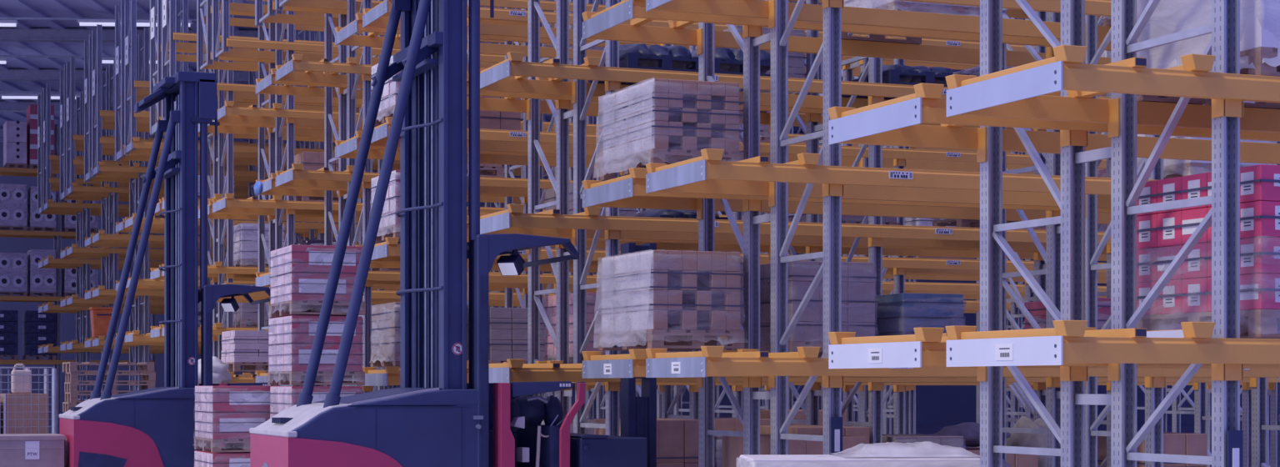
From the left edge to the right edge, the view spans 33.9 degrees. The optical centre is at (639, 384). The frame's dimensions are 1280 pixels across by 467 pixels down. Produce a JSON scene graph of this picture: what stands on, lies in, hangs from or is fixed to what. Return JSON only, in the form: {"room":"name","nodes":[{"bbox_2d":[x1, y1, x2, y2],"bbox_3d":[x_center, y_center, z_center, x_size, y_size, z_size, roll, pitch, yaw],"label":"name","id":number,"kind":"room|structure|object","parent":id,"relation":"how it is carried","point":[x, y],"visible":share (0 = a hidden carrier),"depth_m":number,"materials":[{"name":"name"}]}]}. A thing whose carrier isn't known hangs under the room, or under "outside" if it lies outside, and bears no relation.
{"room":"warehouse","nodes":[
{"label":"warehouse","id":0,"kind":"room"},
{"bbox_2d":[0,17,196,21],"bbox_3d":[-15.001,-10.072,57.850,22.000,0.055,0.120,0,0,-3],"label":"cable tray","id":1,"kind":"object","parent":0,"point":[1,18],"visible":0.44,"depth_m":57.73,"materials":[{"name":"metal"}]},
{"bbox_2d":[0,0,1103,142],"bbox_3d":[0.000,-10.460,65.000,90.000,0.280,50.000,0,0,0],"label":"ceiling","id":2,"kind":"structure","parent":0,"point":[8,8],"depth_m":63.38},
{"bbox_2d":[0,93,37,99],"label":"ceiling light","id":3,"kind":"object","parent":2,"relation":"attached to","point":[18,96],"depth_m":72.38,"materials":[{"name":"white plastic"}]},
{"bbox_2d":[77,19,114,25],"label":"ceiling light","id":4,"kind":"object","parent":2,"relation":"attached to","point":[107,22],"depth_m":57.68,"materials":[{"name":"white plastic"}]},
{"bbox_2d":[0,28,520,44],"bbox_3d":[0.000,-10.185,62.000,80.001,0.330,0.401,0,0,-3],"label":"trim","id":5,"kind":"structure","parent":2,"relation":"attached to","point":[6,34],"depth_m":61.02,"materials":[{"name":"metal"}]},
{"bbox_2d":[0,55,149,58],"bbox_3d":[-15.001,-10.072,64.550,22.000,0.055,0.120,0,0,-3],"label":"cable tray","id":6,"kind":"object","parent":5,"relation":"attached to","point":[1,56],"visible":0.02,"depth_m":64.33,"materials":[{"name":"metal"}]},
{"bbox_2d":[0,101,802,114],"bbox_3d":[0.000,-10.185,78.000,80.000,0.330,0.401,0,0,-3],"label":"trim","id":7,"kind":"structure","parent":2,"relation":"attached to","point":[4,106],"depth_m":76.71,"materials":[{"name":"metal"}]},
{"bbox_2d":[0,69,842,82],"bbox_3d":[0.000,-10.185,70.000,80.001,0.330,0.401,0,0,-3],"label":"trim","id":8,"kind":"structure","parent":2,"relation":"attached to","point":[10,74],"depth_m":68.88,"materials":[{"name":"metal"}]},
{"bbox_2d":[0,142,1269,424],"bbox_3d":[0.000,-4.500,90.150,90.000,12.400,0.300,0,0,0],"label":"wall","id":9,"kind":"structure","parent":0,"point":[935,404],"depth_m":89.99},
{"bbox_2d":[48,425,1269,466],"bbox_3d":[0.000,1.800,45.000,90.000,0.200,94.000,0,0,0],"label":"floor","id":10,"kind":"structure","parent":0,"point":[920,429],"depth_m":81.60,"materials":[{"name":"concrete"}]},
{"bbox_2d":[0,366,56,433],"bbox_3d":[-8.677,0.726,28.686,1.264,1.947,1.064,0,0,-22],"label":"container","id":11,"kind":"object","parent":10,"relation":"on","point":[46,374],"visible":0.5,"depth_m":28.41,"materials":[{"name":"metal"}]},
{"bbox_2d":[0,393,48,433],"bbox_3d":[-8.454,0.835,28.773,0.580,1.440,0.804,0,0,-22],"label":"cardboard box","id":12,"kind":"object","parent":11,"relation":"on","point":[19,408],"visible":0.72,"depth_m":28.41,"materials":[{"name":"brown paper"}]},
{"bbox_2d":[10,363,30,393],"bbox_3d":[-8.473,-0.092,28.768,0.260,0.408,0.200,0,0,-22],"label":"canister","id":13,"kind":"object","parent":12,"relation":"on","point":[26,370],"visible":0.84,"depth_m":28.68,"materials":[{"name":"beige plastic"}]},
{"bbox_2d":[0,433,64,466],"bbox_3d":[-7.964,1.155,25.818,1.640,1.090,0.920,0,0,-22],"label":"cardboard box","id":14,"kind":"object","parent":10,"relation":"on","point":[16,449],"visible":1,"depth_m":25.56,"materials":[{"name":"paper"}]},
{"bbox_2d":[0,120,155,433],"bbox_3d":[-19.016,-3.150,63.361,8.500,9.700,1.210,0,0,-22],"label":"rack","id":15,"kind":"object","parent":10,"relation":"on","point":[58,235],"visible":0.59,"depth_m":63.44,"materials":[{"name":"metal"}]},
{"bbox_2d":[0,310,18,359],"bbox_3d":[-19.295,-1.502,63.251,1.000,1.484,1.100,0,0,-22],"label":"load","id":16,"kind":"object","parent":15,"relation":"on","point":[8,318],"visible":0.99,"depth_m":62.84,"materials":[{"name":"blue plastic"}]},
{"bbox_2d":[0,183,27,230],"bbox_3d":[-19.019,-5.325,63.365,0.967,1.390,1.169,0,0,-22],"label":"load","id":17,"kind":"object","parent":15,"relation":"on","point":[13,205],"visible":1,"depth_m":62.87,"materials":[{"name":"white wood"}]},
{"bbox_2d":[0,252,27,295],"bbox_3d":[-19.015,-3.315,63.363,0.961,1.289,1.165,0,0,-22],"label":"load","id":18,"kind":"object","parent":15,"relation":"on","point":[13,270],"visible":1,"depth_m":62.87,"materials":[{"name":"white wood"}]},
{"bbox_2d":[3,120,26,168],"bbox_3d":[-18.877,-7.214,63.417,0.600,1.428,1.100,0,0,-22],"label":"load","id":19,"kind":"object","parent":15,"relation":"on","point":[14,132],"visible":0.93,"depth_m":62.93,"materials":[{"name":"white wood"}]},
{"bbox_2d":[22,310,55,359],"bbox_3d":[-18.217,-1.502,63.679,0.880,1.484,1.100,0,0,-22],"label":"load","id":20,"kind":"object","parent":15,"relation":"on","point":[38,328],"visible":0.88,"depth_m":63.18,"materials":[{"name":"blue plastic"}]},
{"bbox_2d":[26,104,54,168],"bbox_3d":[-18.189,-7.467,63.691,0.720,1.934,1.100,0,0,-22],"label":"load","id":21,"kind":"object","parent":15,"relation":"on","point":[32,110],"visible":0.47,"depth_m":63.13,"materials":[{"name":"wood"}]},
{"bbox_2d":[26,249,56,296],"bbox_3d":[-18.151,-3.375,63.707,0.815,1.411,1.172,0,0,-22],"label":"load","id":22,"kind":"object","parent":15,"relation":"on","point":[41,282],"visible":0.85,"depth_m":63.21,"materials":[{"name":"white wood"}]},
{"bbox_2d":[26,186,56,231],"bbox_3d":[-18.154,-5.300,63.705,0.819,1.339,1.168,0,0,-22],"label":"load","id":23,"kind":"object","parent":15,"relation":"on","point":[36,222],"visible":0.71,"depth_m":63.19,"materials":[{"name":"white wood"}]},
{"bbox_2d":[61,268,99,296],"bbox_3d":[-17.114,-3.165,64.118,1.067,0.990,1.164,0,0,-22],"label":"load","id":24,"kind":"object","parent":15,"relation":"on","point":[68,275],"visible":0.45,"depth_m":63.52,"materials":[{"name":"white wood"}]},
{"bbox_2d":[61,199,99,232],"bbox_3d":[-17.114,-5.225,64.120,1.067,1.190,1.169,0,0,-22],"label":"load","id":25,"kind":"object","parent":15,"relation":"on","point":[68,222],"visible":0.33,"depth_m":63.68,"materials":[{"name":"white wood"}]},
{"bbox_2d":[59,70,329,466],"bbox_3d":[-5.246,-1.106,26.802,4.045,5.608,1.550,0,0,-22],"label":"forklift","id":26,"kind":"object","parent":10,"relation":"on","point":[153,427],"visible":0.67,"depth_m":25.98,"materials":[{"name":"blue metal"}]},
{"bbox_2d":[220,298,239,311],"bbox_3d":[-5.129,-1.002,26.263,0.180,0.169,0.160,0,0,26],"label":"work lamp","id":27,"kind":"object","parent":26,"relation":"attached to","point":[227,304],"depth_m":26.22,"materials":[{"name":"white"}]},
{"bbox_2d":[60,55,338,393],"bbox_3d":[-11.174,-3.155,53.486,6.761,9.710,2.545,0,0,-22],"label":"rack","id":28,"kind":"object","parent":10,"relation":"on","point":[109,193],"visible":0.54,"depth_m":52.39,"materials":[{"name":"metal"}]},
{"bbox_2d":[37,82,396,405],"bbox_3d":[-11.738,-3.155,58.533,9.561,9.710,2.545,0,0,-22],"label":"rack","id":29,"kind":"object","parent":10,"relation":"on","point":[83,210],"visible":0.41,"depth_m":56.90,"materials":[{"name":"metal"}]},
{"bbox_2d":[193,450,249,466],"bbox_3d":[-4.599,1.229,23.989,0.838,0.942,1.260,0,0,-22],"label":"load","id":30,"kind":"object","parent":10,"relation":"on","point":[202,458],"visible":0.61,"depth_m":23.43,"materials":[{"name":"cardboard"}]},
{"bbox_2d":[194,385,270,451],"bbox_3d":[-4.595,0.374,23.993,0.841,0.737,1.269,0,0,-21],"label":"load","id":31,"kind":"object","parent":30,"relation":"on","point":[226,414],"visible":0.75,"depth_m":23.44,"materials":[{"name":"cardboard"}]},
{"bbox_2d":[84,24,392,389],"bbox_3d":[-9.359,-3.155,48.956,6.761,9.710,2.545,0,0,-22],"label":"rack","id":32,"kind":"object","parent":10,"relation":"on","point":[96,119],"visible":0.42,"depth_m":47.85,"materials":[{"name":"metal"}]},
{"bbox_2d":[89,306,113,337],"bbox_3d":[-11.980,-1.400,46.858,0.560,0.670,0.495,0,0,-22],"label":"plastic bin","id":33,"kind":"object","parent":32,"relation":"on","point":[100,316],"visible":0.76,"depth_m":46.68,"materials":[{"name":"orange plastic"}]},
{"bbox_2d":[249,0,656,466],"bbox_3d":[-1.201,-1.106,18.109,4.045,5.608,1.550,0,0,-22],"label":"forklift","id":34,"kind":"object","parent":10,"relation":"on","point":[435,417],"visible":1,"depth_m":17.34,"materials":[{"name":"blue metal"}]},
{"bbox_2d":[496,255,524,275],"bbox_3d":[-1.084,-1.002,17.570,0.180,0.169,0.160,0,0,26],"label":"work lamp","id":35,"kind":"object","parent":34,"relation":"attached to","point":[508,265],"depth_m":17.53,"materials":[{"name":"black"}]},
{"bbox_2d":[115,0,805,414],"bbox_3d":[-3.602,-3.155,45.969,15.163,9.710,2.545,0,0,-22],"label":"rack","id":36,"kind":"object","parent":10,"relation":"on","point":[126,123],"visible":0.14,"depth_m":43.37,"materials":[{"name":"metal"}]},
{"bbox_2d":[150,0,916,434],"bbox_3d":[-1.810,-3.155,41.439,15.163,9.710,2.545,0,0,-22],"label":"rack","id":37,"kind":"object","parent":10,"relation":"on","point":[221,271],"visible":0.16,"depth_m":38.98,"materials":[{"name":"metal"}]},
{"bbox_2d":[233,284,269,327],"bbox_3d":[-7.040,-1.438,38.624,0.850,0.787,1.154,0,0,-22],"label":"load","id":38,"kind":"object","parent":37,"relation":"on","point":[247,312],"visible":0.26,"depth_m":38.06,"materials":[{"name":"beige cardboard"}]},
{"bbox_2d":[233,223,284,267],"bbox_3d":[-7.043,-2.538,38.625,0.852,0.787,1.147,0,0,-22],"label":"load","id":39,"kind":"object","parent":37,"relation":"on","point":[245,235],"visible":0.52,"depth_m":38.07,"materials":[{"name":"white cardboard"}]},
{"bbox_2d":[196,0,1024,446],"bbox_3d":[0.036,-3.159,36.909,15.163,9.719,2.545,0,0,-22],"label":"rack","id":40,"kind":"object","parent":10,"relation":"on","point":[275,122],"visible":0.2,"depth_m":34.55,"materials":[{"name":"metal"}]},
{"bbox_2d":[220,330,269,371],"bbox_3d":[-6.220,-0.542,33.717,0.816,0.647,1.116,0,0,-22],"label":"load","id":41,"kind":"object","parent":40,"relation":"on","point":[248,349],"visible":0.72,"depth_m":33.20,"materials":[{"name":"white cardboard"}]},
{"bbox_2d":[294,151,338,201],"bbox_3d":[-5.191,-3.328,34.105,0.836,0.787,1.116,0,0,-22],"label":"load","id":42,"kind":"object","parent":40,"relation":"on","point":[311,160],"visible":0.24,"depth_m":33.55,"materials":[{"name":"brown cardboard"}]},
{"bbox_2d":[594,418,698,466],"bbox_3d":[0.111,1.016,20.505,0.836,1.367,1.116,0,0,-22],"label":"load","id":43,"kind":"object","parent":10,"relation":"on","point":[677,438],"visible":0.48,"depth_m":20.03,"materials":[{"name":"brown cardboard"}]},
{"bbox_2d":[714,435,722,466],"bbox_3d":[0.914,1.096,20.819,0.863,1.207,1.155,0,0,-22],"label":"load","id":44,"kind":"object","parent":10,"relation":"on","point":[717,438],"visible":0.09,"depth_m":20.18,"materials":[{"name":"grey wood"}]},
{"bbox_2d":[685,417,769,430],"bbox_3d":[1.083,1.056,26.099,0.836,1.287,1.116,0,0,-22],"label":"load","id":45,"kind":"object","parent":10,"relation":"on","point":[720,423],"visible":0.12,"depth_m":25.54,"materials":[{"name":"brown cardboard"}]},
{"bbox_2d":[253,0,1211,466],"bbox_3d":[1.826,-3.159,32.372,15.198,9.719,2.545,0,0,-22],"label":"rack","id":46,"kind":"object","parent":10,"relation":"on","point":[327,182],"visible":0.27,"depth_m":30.19,"materials":[{"name":"metal"}]},
{"bbox_2d":[466,163,504,177],"bbox_3d":[-2.501,-3.318,29.927,0.836,0.787,1.116,0,0,-22],"label":"load","id":47,"kind":"object","parent":46,"relation":"on","point":[486,170],"visible":0.04,"depth_m":29.54,"materials":[{"name":"brown cardboard"}]},
{"bbox_2d":[722,433,865,466],"bbox_3d":[1.257,1.056,17.276,0.836,1.287,1.116,0,0,-22],"label":"load","id":48,"kind":"object","parent":10,"relation":"on","point":[732,446],"visible":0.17,"depth_m":16.87,"materials":[{"name":"brown cardboard"}]},
{"bbox_2d":[335,0,1269,466],"bbox_3d":[2.377,-3.150,27.338,12.327,9.700,2.545,0,0,-22],"label":"rack","id":49,"kind":"object","parent":10,"relation":"on","point":[497,146],"visible":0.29,"depth_m":26.32,"materials":[{"name":"metal"}]},
{"bbox_2d":[370,301,399,366],"bbox_3d":[-2.632,-0.585,24.622,0.839,0.727,1.158,0,0,-22],"label":"load","id":50,"kind":"object","parent":49,"relation":"on","point":[385,329],"visible":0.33,"depth_m":24.41,"materials":[{"name":"white plastic"}]},
{"bbox_2d":[370,170,399,243],"bbox_3d":[-2.631,-2.076,24.621,0.834,0.771,1.162,0,0,-22],"label":"load","id":51,"kind":"object","parent":49,"relation":"on","point":[389,225],"visible":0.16,"depth_m":24.20,"materials":[{"name":"white plastic"}]},
{"bbox_2d":[370,55,399,127],"bbox_3d":[-2.633,-3.422,24.619,0.831,0.727,1.164,0,0,-22],"label":"load","id":52,"kind":"object","parent":49,"relation":"on","point":[391,88],"visible":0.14,"depth_m":24.33,"materials":[{"name":"white plastic"}]},
{"bbox_2d":[466,95,523,130],"bbox_3d":[-2.036,-3.318,26.364,0.836,0.687,1.116,0,0,-22],"label":"load","id":53,"kind":"object","parent":49,"relation":"on","point":[488,119],"visible":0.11,"depth_m":25.90,"materials":[{"name":"brown cardboard"}]},
{"bbox_2d":[466,307,545,363],"bbox_3d":[-1.563,-0.521,25.068,0.816,0.767,1.116,0,0,-22],"label":"load","id":54,"kind":"object","parent":49,"relation":"on","point":[507,326],"visible":0.53,"depth_m":24.51,"materials":[{"name":"brown cardboard"}]},
{"bbox_2d":[544,182,639,249],"bbox_3d":[-0.593,-2.001,25.421,0.863,0.787,1.152,0,0,-22],"label":"load","id":55,"kind":"object","parent":49,"relation":"on","point":[550,194],"visible":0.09,"depth_m":25.03,"materials":[{"name":"brown cardboard"}]},
{"bbox_2d":[737,110,769,142],"bbox_3d":[1.037,-3.368,26.066,0.854,0.788,1.150,0,0,-22],"label":"load","id":56,"kind":"object","parent":49,"relation":"on","point":[764,132],"visible":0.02,"depth_m":25.69,"materials":[{"name":"brown cardboard"}]},
{"bbox_2d":[882,217,974,259],"bbox_3d":[3.680,-2.001,27.122,0.870,0.789,1.150,0,0,-22],"label":"load","id":57,"kind":"object","parent":49,"relation":"on","point":[908,221],"visible":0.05,"depth_m":26.57,"materials":[{"name":"brown cardboard"}]},
{"bbox_2d":[760,409,846,425],"bbox_3d":[2.013,1.006,26.469,0.836,1.387,1.116,0,0,-22],"label":"load","id":58,"kind":"object","parent":10,"relation":"on","point":[764,413],"visible":0.08,"depth_m":25.98,"materials":[{"name":"brown cardboard"}]},
{"bbox_2d":[760,425,869,443],"bbox_3d":[1.709,1.056,21.141,0.836,1.287,1.116,0,0,-22],"label":"load","id":59,"kind":"object","parent":10,"relation":"on","point":[764,429],"visible":0.18,"depth_m":20.71,"materials":[{"name":"brown cardboard"}]},
{"bbox_2d":[735,440,979,466],"bbox_3d":[1.471,1.036,14.023,1.644,1.329,0.845,0,0,-3],"label":"load","id":60,"kind":"object","parent":10,"relation":"on","point":[925,453],"visible":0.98,"depth_m":13.68,"materials":[{"name":"white plastic"}]},
{"bbox_2d":[466,0,1279,466],"bbox_3d":[2.753,-3.150,22.280,9.527,9.700,2.545,0,0,-22],"label":"rack","id":61,"kind":"object","parent":10,"relation":"on","point":[548,80],"visible":0.34,"depth_m":20.95,"materials":[{"name":"metal"}]},
{"bbox_2d":[544,292,620,363],"bbox_3d":[-0.441,-0.549,21.727,0.828,0.767,1.138,0,0,-22],"label":"load","id":62,"kind":"object","parent":61,"relation":"on","point":[593,299],"visible":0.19,"depth_m":21.32,"materials":[{"name":"beige cardboard"}]},
{"bbox_2d":[587,43,698,84],"bbox_3d":[0.059,-3.148,20.478,0.804,0.308,1.132,0,0,-22],"label":"wrapped bundle","id":63,"kind":"object","parent":61,"relation":"on","point":[642,56],"visible":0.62,"depth_m":20.05,"materials":[{"name":"black plastic"}]},
{"bbox_2d":[635,208,728,219],"bbox_3d":[0.366,-1.735,22.128,0.807,0.283,1.131,0,0,-22],"label":"wrapped bundle","id":64,"kind":"object","parent":61,"relation":"on","point":[676,213],"visible":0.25,"depth_m":21.65,"materials":[{"name":"black plastic"}]},
{"bbox_2d":[687,47,770,91],"bbox_3d":[0.845,-3.167,20.799,0.800,0.346,1.102,0,0,-22],"label":"wrapped bundle","id":65,"kind":"object","parent":61,"relation":"on","point":[727,61],"visible":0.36,"depth_m":20.35,"materials":[{"name":"black plastic"}]},
{"bbox_2d":[695,25,808,112],"bbox_3d":[1.175,-3.363,22.426,0.853,0.737,1.140,0,0,-22],"label":"load","id":66,"kind":"object","parent":61,"relation":"on","point":[796,60],"visible":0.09,"depth_m":22.03,"materials":[{"name":"brown cardboard"}]},
{"bbox_2d":[788,214,899,224],"bbox_3d":[2.194,-1.938,22.828,0.858,0.689,1.144,0,0,-22],"label":"load","id":67,"kind":"object","parent":61,"relation":"on","point":[845,218],"visible":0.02,"depth_m":22.42,"materials":[{"name":"brown wood"}]},
{"bbox_2d":[841,64,969,99],"bbox_3d":[2.704,-3.127,21.537,0.900,0.267,1.100,0,0,-22],"label":"wrapped bundle","id":68,"kind":"object","parent":61,"relation":"on","point":[894,73],"visible":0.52,"depth_m":21.07,"materials":[{"name":"black plastic"}]},
{"bbox_2d":[928,218,1046,229],"bbox_3d":[3.775,-1.727,21.959,1.095,0.265,1.185,0,0,-22],"label":"wrapped bundle","id":69,"kind":"object","parent":61,"relation":"on","point":[958,222],"visible":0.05,"depth_m":22.00,"materials":[{"name":"plastic"}]},
{"bbox_2d":[882,433,963,447],"bbox_3d":[2.712,1.106,21.527,0.860,1.187,1.145,0,0,-22],"label":"load","id":70,"kind":"object","parent":10,"relation":"on","point":[949,440],"visible":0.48,"depth_m":21.09,"materials":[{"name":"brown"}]},
{"bbox_2d":[581,0,1279,466],"bbox_3d":[3.115,-3.150,17.233,6.728,9.700,2.545,0,0,-22],"label":"rack","id":71,"kind":"object","parent":10,"relation":"on","point":[707,184],"visible":0.62,"depth_m":16.36,"materials":[{"name":"metal"}]},
{"bbox_2d":[594,250,745,350],"bbox_3d":[0.225,-0.665,16.829,0.869,0.760,1.244,0,0,-22],"label":"load","id":72,"kind":"object","parent":71,"relation":"on","point":[672,300],"visible":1,"depth_m":16.38,"materials":[{"name":"beige cardboard"}]},
{"bbox_2d":[595,78,744,180],"bbox_3d":[0.225,-2.022,16.828,0.856,0.690,1.257,0,0,-22],"label":"load","id":73,"kind":"object","parent":71,"relation":"on","point":[655,120],"visible":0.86,"depth_m":16.38,"materials":[{"name":"beige cardboard"}]},
{"bbox_2d":[735,260,878,357],"bbox_3d":[1.357,-0.596,17.293,0.808,0.790,1.153,0,0,-22],"label":"load","id":74,"kind":"object","parent":71,"relation":"on","point":[858,301],"visible":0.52,"depth_m":16.84,"materials":[{"name":"beige cardboard"}]},
{"bbox_2d":[841,0,979,44],"bbox_3d":[2.226,-3.358,17.650,0.861,0.787,1.147,0,0,-22],"label":"load","id":75,"kind":"object","parent":71,"relation":"on","point":[877,4],"visible":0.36,"depth_m":17.27,"materials":[{"name":"white plastic"}]},
{"bbox_2d":[875,292,965,335],"bbox_3d":[2.207,-0.475,17.616,0.623,0.547,1.098,0,0,-22],"label":"load","id":76,"kind":"object","parent":71,"relation":"on","point":[895,313],"visible":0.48,"depth_m":17.16,"materials":[{"name":"blue plastic"}]},
{"bbox_2d":[1022,297,1170,329],"bbox_3d":[3.990,-0.470,18.352,0.863,0.537,1.147,0,0,-22],"label":"load","id":77,"kind":"object","parent":71,"relation":"on","point":[1037,310],"visible":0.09,"depth_m":18.38,"materials":[{"name":"brown cardboard"}]},
{"bbox_2d":[1108,100,1270,179],"bbox_3d":[4.465,-1.987,17.036,0.856,0.788,1.145,0,0,-22],"label":"load","id":78,"kind":"object","parent":71,"relation":"on","point":[1172,167],"visible":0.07,"depth_m":16.58},
{"bbox_2d":[963,446,1037,466],"bbox_3d":[3.512,1.181,21.859,0.836,1.037,1.116,0,0,-22],"label":"load","id":79,"kind":"object","parent":10,"relation":"on","point":[1013,459],"visible":0.18,"depth_m":21.43,"materials":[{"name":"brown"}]},
{"bbox_2d":[934,421,1010,446],"bbox_3d":[3.472,0.516,21.919,0.879,0.259,0.530,0,0,-22],"label":"sack","id":80,"kind":"object","parent":79,"relation":"on","point":[970,431],"visible":0.54,"depth_m":21.71,"materials":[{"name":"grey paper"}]},
{"bbox_2d":[1006,415,1046,466],"bbox_3d":[4.302,1.010,22.173,0.820,1.381,1.100,0,0,-22],"label":"wrapped bundle","id":81,"kind":"object","parent":10,"relation":"on","point":[1021,439],"visible":0.34,"depth_m":21.99,"materials":[{"name":"grey plastic"}]},
{"bbox_2d":[827,0,1279,466],"bbox_3d":[3.421,-3.150,12.185,3.928,9.700,2.545,0,0,-22],"label":"rack","id":82,"kind":"object","parent":10,"relation":"on","point":[1026,96],"visible":1,"depth_m":11.58,"materials":[{"name":"metal"}]},
{"bbox_2d":[1136,164,1279,338],"bbox_3d":[3.357,-0.690,11.446,0.878,0.887,1.199,0,0,-22],"label":"load","id":83,"kind":"object","parent":82,"relation":"on","point":[1161,235],"visible":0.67,"depth_m":11.25,"materials":[{"name":"red cardboard"}]},
{"bbox_2d":[1136,0,1279,104],"bbox_3d":[3.178,-2.195,11.371,0.483,1.210,1.211,0,0,-22],"label":"load","id":84,"kind":"object","parent":82,"relation":"on","point":[1259,19],"visible":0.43,"depth_m":11.23,"materials":[{"name":"white plastic"}]},
{"bbox_2d":[1205,98,1279,109],"bbox_3d":[3.804,-2.195,11.608,0.833,1.210,1.162,0,0,-22],"label":"load","id":85,"kind":"object","parent":82,"relation":"on","point":[1208,102],"visible":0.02,"depth_m":12.03,"materials":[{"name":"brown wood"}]},
{"bbox_2d":[1097,431,1207,466],"bbox_3d":[5.454,1.106,22.631,0.836,1.187,1.116,0,0,-22],"label":"load","id":86,"kind":"object","parent":10,"relation":"on","point":[1186,443],"visible":0.38,"depth_m":22.18,"materials":[{"name":"brown cardboard"}]},
{"bbox_3d":[-7.799,1.628,30.773,1.200,0.144,0.800,0,0,-20],"label":"pallet","id":87,"kind":"object","parent":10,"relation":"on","visible":0},
{"bbox_3d":[-7.770,1.482,30.758,1.200,0.144,0.800,0,0,-20],"label":"pallet","id":88,"kind":"object","parent":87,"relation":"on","visible":0},
{"bbox_3d":[-7.789,1.337,30.801,1.200,0.144,0.800,0,0,-20],"label":"pallet","id":89,"kind":"object","parent":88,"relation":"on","visible":0},
{"bbox_3d":[-7.825,1.192,30.805,1.200,0.144,0.800,0,0,-23],"label":"pallet","id":90,"kind":"object","parent":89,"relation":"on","visible":0},
{"bbox_3d":[-7.801,1.046,30.801,1.200,0.144,0.800,0,0,-23],"label":"pallet","id":91,"kind":"object","parent":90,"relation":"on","visible":0},
{"bbox_3d":[-7.816,0.900,30.798,1.200,0.144,0.800,0,0,-21],"label":"pallet","id":92,"kind":"object","parent":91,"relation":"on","visible":0},
{"bbox_3d":[-7.795,0.755,30.760,1.200,0.144,0.800,0,0,-21],"label":"pallet","id":93,"kind":"object","parent":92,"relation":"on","visible":0},
{"bbox_3d":[-7.769,0.609,30.785,1.200,0.144,0.800,0,0,-22],"label":"pallet","id":94,"kind":"object","parent":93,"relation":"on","visible":0},
{"bbox_3d":[-7.782,0.464,30.791,1.200,0.144,0.800,0,0,-22],"label":"pallet","id":95,"kind":"object","parent":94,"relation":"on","visible":0},
{"bbox_2d":[62,401,79,411],"bbox_3d":[-7.795,0.319,30.752,1.200,0.144,0.800,0,0,-21],"label":"pallet","id":96,"kind":"object","parent":95,"relation":"on","point":[67,406],"visible":0.25,"depth_m":30.31,"materials":[{"name":"brown wood"}]},
{"bbox_2d":[65,391,129,401],"bbox_3d":[-7.772,0.173,30.789,1.200,0.144,0.800,0,0,-21],"label":"pallet","id":97,"kind":"object","parent":96,"relation":"on","point":[69,396],"visible":0.44,"depth_m":30.29,"materials":[{"name":"brown wood"}]},
{"bbox_2d":[64,381,154,391],"bbox_3d":[-7.777,0.028,30.788,1.200,0.144,0.800,0,0,-21],"label":"pallet","id":98,"kind":"object","parent":97,"relation":"on","point":[68,386],"visible":0.66,"depth_m":30.48,"materials":[{"name":"brown wood"}]},
{"bbox_2d":[65,371,155,381],"bbox_3d":[-7.769,-0.118,30.805,1.200,0.144,0.800,0,0,-21],"label":"pallet","id":99,"kind":"object","parent":98,"relation":"on","point":[70,376],"visible":0.78,"depth_m":30.52,"materials":[{"name":"brown wood"}]},
{"bbox_2d":[62,361,154,372],"bbox_3d":[-7.800,-0.264,30.806,1.200,0.144,0.800,0,0,-23],"label":"pallet","id":100,"kind":"object","parent":99,"relation":"on","point":[67,366],"visible":0.84,"depth_m":30.54,"materials":[{"name":"brown wood"}]},
{"bbox_3d":[-6.340,1.628,31.098,1.200,0.144,0.800,0,0,-23],"label":"pallet","id":101,"kind":"object","parent":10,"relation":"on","visible":0},
{"bbox_3d":[-6.369,1.482,31.087,1.200,0.144,0.800,0,0,-23],"label":"pallet","id":102,"kind":"object","parent":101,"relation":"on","visible":0},
{"bbox_3d":[-6.343,1.337,31.074,1.200,0.144,0.800,0,0,-20],"label":"pallet","id":103,"kind":"object","parent":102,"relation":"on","visible":0},
{"bbox_3d":[-6.339,1.192,31.114,1.200,0.144,0.800,0,0,-22],"label":"pallet","id":104,"kind":"object","parent":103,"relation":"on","visible":0},
{"bbox_3d":[-6.322,1.046,31.096,1.200,0.144,0.800,0,0,-22],"label":"pallet","id":105,"kind":"object","parent":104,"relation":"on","visible":0},
{"bbox_3d":[-6.335,0.900,31.099,1.200,0.144,0.800,0,0,-22],"label":"pallet","id":106,"kind":"object","parent":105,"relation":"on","visible":0},
{"bbox_3d":[-6.330,0.755,31.125,1.200,0.144,0.800,0,0,-22],"label":"pallet","id":107,"kind":"object","parent":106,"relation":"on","visible":0},
{"bbox_3d":[-6.329,0.609,31.078,1.200,0.144,0.800,0,0,-22],"label":"pallet","id":108,"kind":"object","parent":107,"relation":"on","visible":0},
{"bbox_3d":[-6.355,0.464,31.132,1.200,0.144,0.800,0,0,-23],"label":"pallet","id":109,"kind":"object","parent":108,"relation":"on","visible":0},
{"bbox_3d":[-6.356,0.318,31.086,1.200,0.144,0.800,0,0,-22],"label":"pallet","id":110,"kind":"object","parent":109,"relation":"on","visible":0},
{"bbox_3d":[-6.354,0.173,31.073,1.200,0.144,0.800,0,0,-21],"label":"pallet","id":111,"kind":"object","parent":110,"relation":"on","visible":0},
{"bbox_2d":[198,355,232,383],"bbox_3d":[-6.314,-0.169,30.924,0.612,0.513,0.480,0,0,-4],"label":"sack","id":112,"kind":"object","parent":111,"relation":"on","point":[221,374],"visible":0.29,"depth_m":30.81,"materials":[{"name":"white plastic"}]},
{"bbox_3d":[-3.551,1.229,22.992,0.839,0.942,1.265,0,0,-21],"label":"load","id":113,"kind":"object","parent":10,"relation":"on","visible":0},
{"bbox_2d":[269,385,362,418],"bbox_3d":[-3.542,0.377,22.988,0.842,0.742,1.265,0,0,-21],"label":"load","id":114,"kind":"object","parent":113,"relation":"on","point":[282,397],"visible":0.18,"depth_m":22.53,"materials":[{"name":"brown cardboard"}]},
{"bbox_2d":[267,315,364,384],"bbox_3d":[-3.562,-0.376,22.992,0.836,0.743,1.263,0,0,-22],"label":"load","id":115,"kind":"object","parent":114,"relation":"on","point":[291,338],"visible":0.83,"depth_m":22.48,"materials":[{"name":"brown cardboard"}]},
{"bbox_2d":[269,244,365,317],"bbox_3d":[-3.548,-1.125,22.989,0.840,0.737,1.258,0,0,-21],"label":"load","id":116,"kind":"object","parent":115,"relation":"on","point":[299,273],"visible":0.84,"depth_m":22.48,"materials":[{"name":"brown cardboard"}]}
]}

